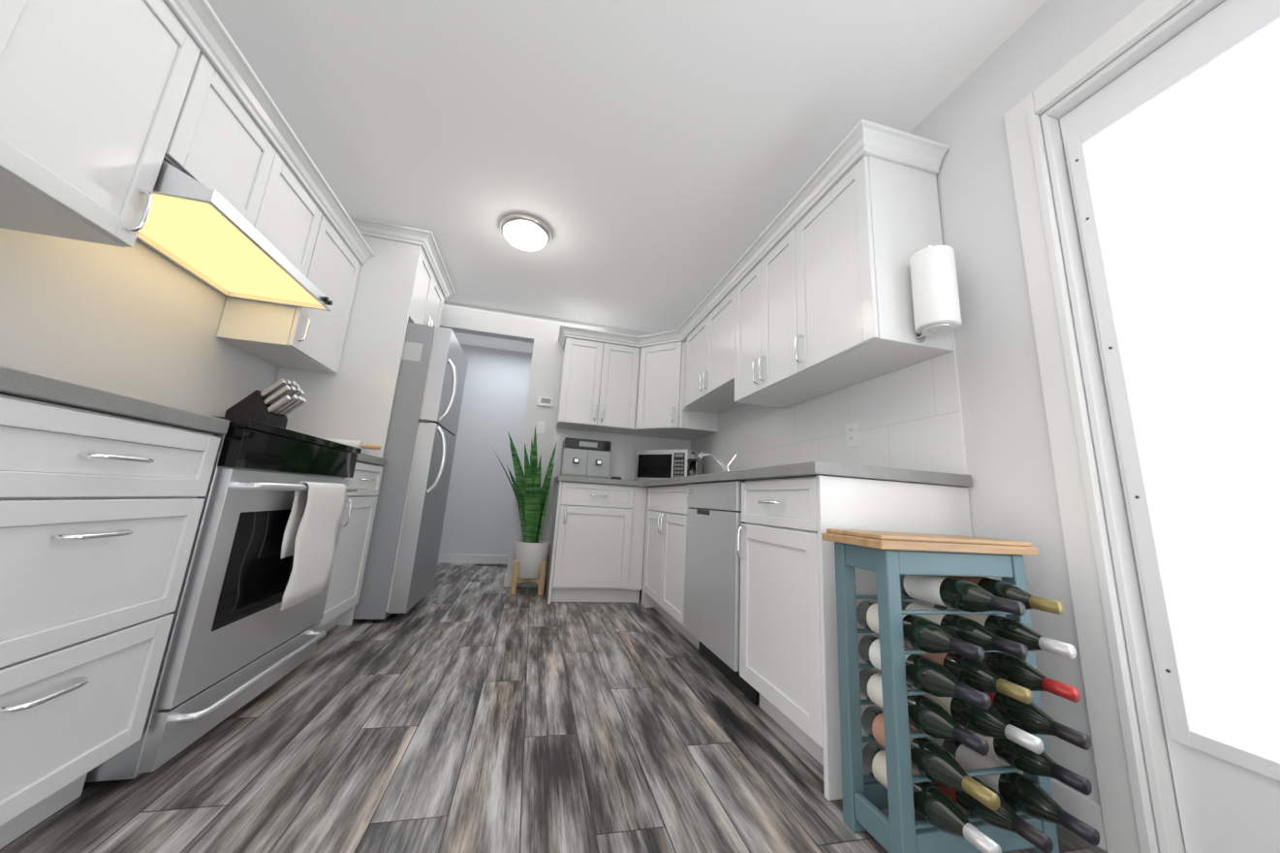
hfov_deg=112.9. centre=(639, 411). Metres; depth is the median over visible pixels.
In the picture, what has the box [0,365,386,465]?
countertop
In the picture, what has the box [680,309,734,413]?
upper cabinet
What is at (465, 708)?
floor
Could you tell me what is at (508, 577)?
baseboard
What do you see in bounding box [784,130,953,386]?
upper cabinet
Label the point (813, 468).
countertop
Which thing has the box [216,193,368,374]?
upper cabinet
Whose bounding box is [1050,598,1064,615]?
wine bottle
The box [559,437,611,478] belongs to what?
air fryer
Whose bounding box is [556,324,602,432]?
upper cabinet
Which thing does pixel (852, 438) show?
duplex electrical outlet
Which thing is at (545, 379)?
wall
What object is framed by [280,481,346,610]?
towel
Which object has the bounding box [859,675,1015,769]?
wine bottle
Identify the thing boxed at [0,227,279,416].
wall
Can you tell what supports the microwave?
on the countertop at (813, 468)
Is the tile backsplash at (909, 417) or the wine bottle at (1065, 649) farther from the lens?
the tile backsplash at (909, 417)
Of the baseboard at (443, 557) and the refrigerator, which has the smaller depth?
the refrigerator
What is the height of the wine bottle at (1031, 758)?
0.249 m
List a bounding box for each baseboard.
[437,553,508,563]
[503,572,545,587]
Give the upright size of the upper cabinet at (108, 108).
0.780 m
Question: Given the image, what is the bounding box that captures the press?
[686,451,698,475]
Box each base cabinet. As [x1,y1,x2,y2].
[0,393,220,848]
[319,461,383,632]
[545,480,647,603]
[641,505,699,649]
[737,474,994,800]
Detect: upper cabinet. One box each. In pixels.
[0,0,46,104]
[0,0,209,247]
[170,34,294,240]
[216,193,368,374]
[268,155,321,272]
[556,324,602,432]
[587,330,633,433]
[618,328,718,440]
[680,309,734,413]
[699,281,726,402]
[726,250,801,407]
[753,216,846,402]
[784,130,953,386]
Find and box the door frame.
[1003,0,1225,852]
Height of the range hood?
0.130 m
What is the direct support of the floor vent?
in the floor
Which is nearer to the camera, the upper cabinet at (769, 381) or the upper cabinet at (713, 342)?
the upper cabinet at (769, 381)
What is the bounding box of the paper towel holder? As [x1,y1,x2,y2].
[909,245,961,343]
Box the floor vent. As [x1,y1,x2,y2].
[476,562,502,565]
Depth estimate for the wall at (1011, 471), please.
1.40 m
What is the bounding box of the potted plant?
[491,426,557,578]
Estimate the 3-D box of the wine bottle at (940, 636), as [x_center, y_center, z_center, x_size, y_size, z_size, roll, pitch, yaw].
[0.672,0.537,1.039,0.072,0.072,0.319,6,-12,-13]
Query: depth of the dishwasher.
1.96 m
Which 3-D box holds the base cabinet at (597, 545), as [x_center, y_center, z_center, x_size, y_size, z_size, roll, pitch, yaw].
[-0.368,1.048,3.489,0.699,0.878,0.624,6,-12,-13]
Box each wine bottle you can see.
[856,599,1011,675]
[858,633,1023,741]
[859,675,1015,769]
[861,707,1030,852]
[900,574,1050,628]
[906,600,1073,787]
[1027,772,1099,845]
[1027,787,1081,852]
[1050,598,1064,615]
[1058,640,1080,702]
[1069,727,1090,780]
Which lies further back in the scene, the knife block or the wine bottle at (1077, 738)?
the knife block
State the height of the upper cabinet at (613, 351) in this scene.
0.838 m
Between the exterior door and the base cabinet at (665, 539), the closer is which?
the exterior door
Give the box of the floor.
[0,562,1107,852]
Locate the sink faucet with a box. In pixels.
[679,451,737,485]
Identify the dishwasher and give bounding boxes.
[683,480,759,704]
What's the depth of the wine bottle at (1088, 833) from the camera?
0.90 m
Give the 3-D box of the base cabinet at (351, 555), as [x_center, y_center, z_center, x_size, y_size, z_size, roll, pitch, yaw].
[-1.798,0.669,2.112,0.648,0.878,0.509,6,-12,-13]
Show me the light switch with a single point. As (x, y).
(541, 425)
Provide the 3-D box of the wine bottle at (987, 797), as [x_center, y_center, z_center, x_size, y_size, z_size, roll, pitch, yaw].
[0.653,0.839,0.976,0.074,0.161,0.326,6,-12,-13]
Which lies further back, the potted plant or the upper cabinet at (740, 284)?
the potted plant
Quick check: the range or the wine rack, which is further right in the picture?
the wine rack
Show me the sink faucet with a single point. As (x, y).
(723, 464)
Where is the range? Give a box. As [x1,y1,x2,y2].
[84,415,361,782]
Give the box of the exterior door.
[1059,0,1279,852]
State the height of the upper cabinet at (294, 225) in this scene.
0.448 m
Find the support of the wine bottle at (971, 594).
in the wine rack
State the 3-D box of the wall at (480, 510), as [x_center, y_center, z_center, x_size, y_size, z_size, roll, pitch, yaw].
[-1.246,0.515,5.003,2.980,2.440,0.120,6,-12,-13]
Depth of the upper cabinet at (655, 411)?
3.69 m
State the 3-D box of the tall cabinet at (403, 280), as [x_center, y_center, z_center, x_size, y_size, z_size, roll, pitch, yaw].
[-1.887,0.042,2.896,0.692,2.417,0.912,6,-12,-13]
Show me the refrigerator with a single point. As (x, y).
(399, 574)
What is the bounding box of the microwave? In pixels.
[634,449,703,481]
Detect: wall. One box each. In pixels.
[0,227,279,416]
[438,343,532,555]
[439,300,679,587]
[909,0,1194,852]
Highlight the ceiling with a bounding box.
[207,0,1047,353]
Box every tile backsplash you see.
[551,426,690,480]
[690,331,967,474]
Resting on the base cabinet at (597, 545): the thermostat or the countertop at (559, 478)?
the countertop at (559, 478)
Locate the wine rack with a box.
[821,528,1059,852]
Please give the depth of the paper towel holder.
1.45 m
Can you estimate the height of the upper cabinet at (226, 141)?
0.448 m
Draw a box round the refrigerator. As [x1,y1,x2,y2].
[352,322,468,622]
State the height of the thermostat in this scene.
0.085 m
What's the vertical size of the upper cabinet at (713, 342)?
0.688 m
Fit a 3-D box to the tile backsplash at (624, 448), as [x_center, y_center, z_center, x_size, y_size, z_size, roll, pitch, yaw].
[-0.157,0.361,4.002,1.290,0.613,0.007,6,-12,-13]
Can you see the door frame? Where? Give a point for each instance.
(1124, 800)
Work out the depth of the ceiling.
1.88 m
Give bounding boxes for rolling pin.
[318,437,380,452]
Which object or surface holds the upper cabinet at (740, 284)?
attached to the wall at (1011, 471)
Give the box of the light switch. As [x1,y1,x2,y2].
[536,420,545,433]
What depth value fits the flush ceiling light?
2.65 m
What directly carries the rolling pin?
on the countertop at (17, 383)
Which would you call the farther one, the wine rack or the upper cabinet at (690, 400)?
the upper cabinet at (690, 400)
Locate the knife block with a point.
(277, 402)
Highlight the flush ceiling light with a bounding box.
[499,213,552,250]
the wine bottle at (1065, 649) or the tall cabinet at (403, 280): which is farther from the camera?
the tall cabinet at (403, 280)
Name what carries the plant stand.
on the floor
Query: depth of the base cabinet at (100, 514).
0.88 m
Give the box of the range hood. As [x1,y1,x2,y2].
[136,159,333,311]
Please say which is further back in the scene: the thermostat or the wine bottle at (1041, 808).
the thermostat
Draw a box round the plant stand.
[509,560,546,594]
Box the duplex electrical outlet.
[845,421,858,447]
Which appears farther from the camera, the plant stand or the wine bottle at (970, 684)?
the plant stand
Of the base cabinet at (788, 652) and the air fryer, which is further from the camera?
the air fryer
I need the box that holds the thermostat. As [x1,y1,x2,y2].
[537,396,552,406]
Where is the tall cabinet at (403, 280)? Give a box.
[275,215,455,624]
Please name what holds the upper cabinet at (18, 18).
attached to the wall at (140, 320)
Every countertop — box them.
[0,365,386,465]
[554,474,643,486]
[639,460,971,487]
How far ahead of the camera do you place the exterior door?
0.99 m
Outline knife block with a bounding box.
[224,378,307,428]

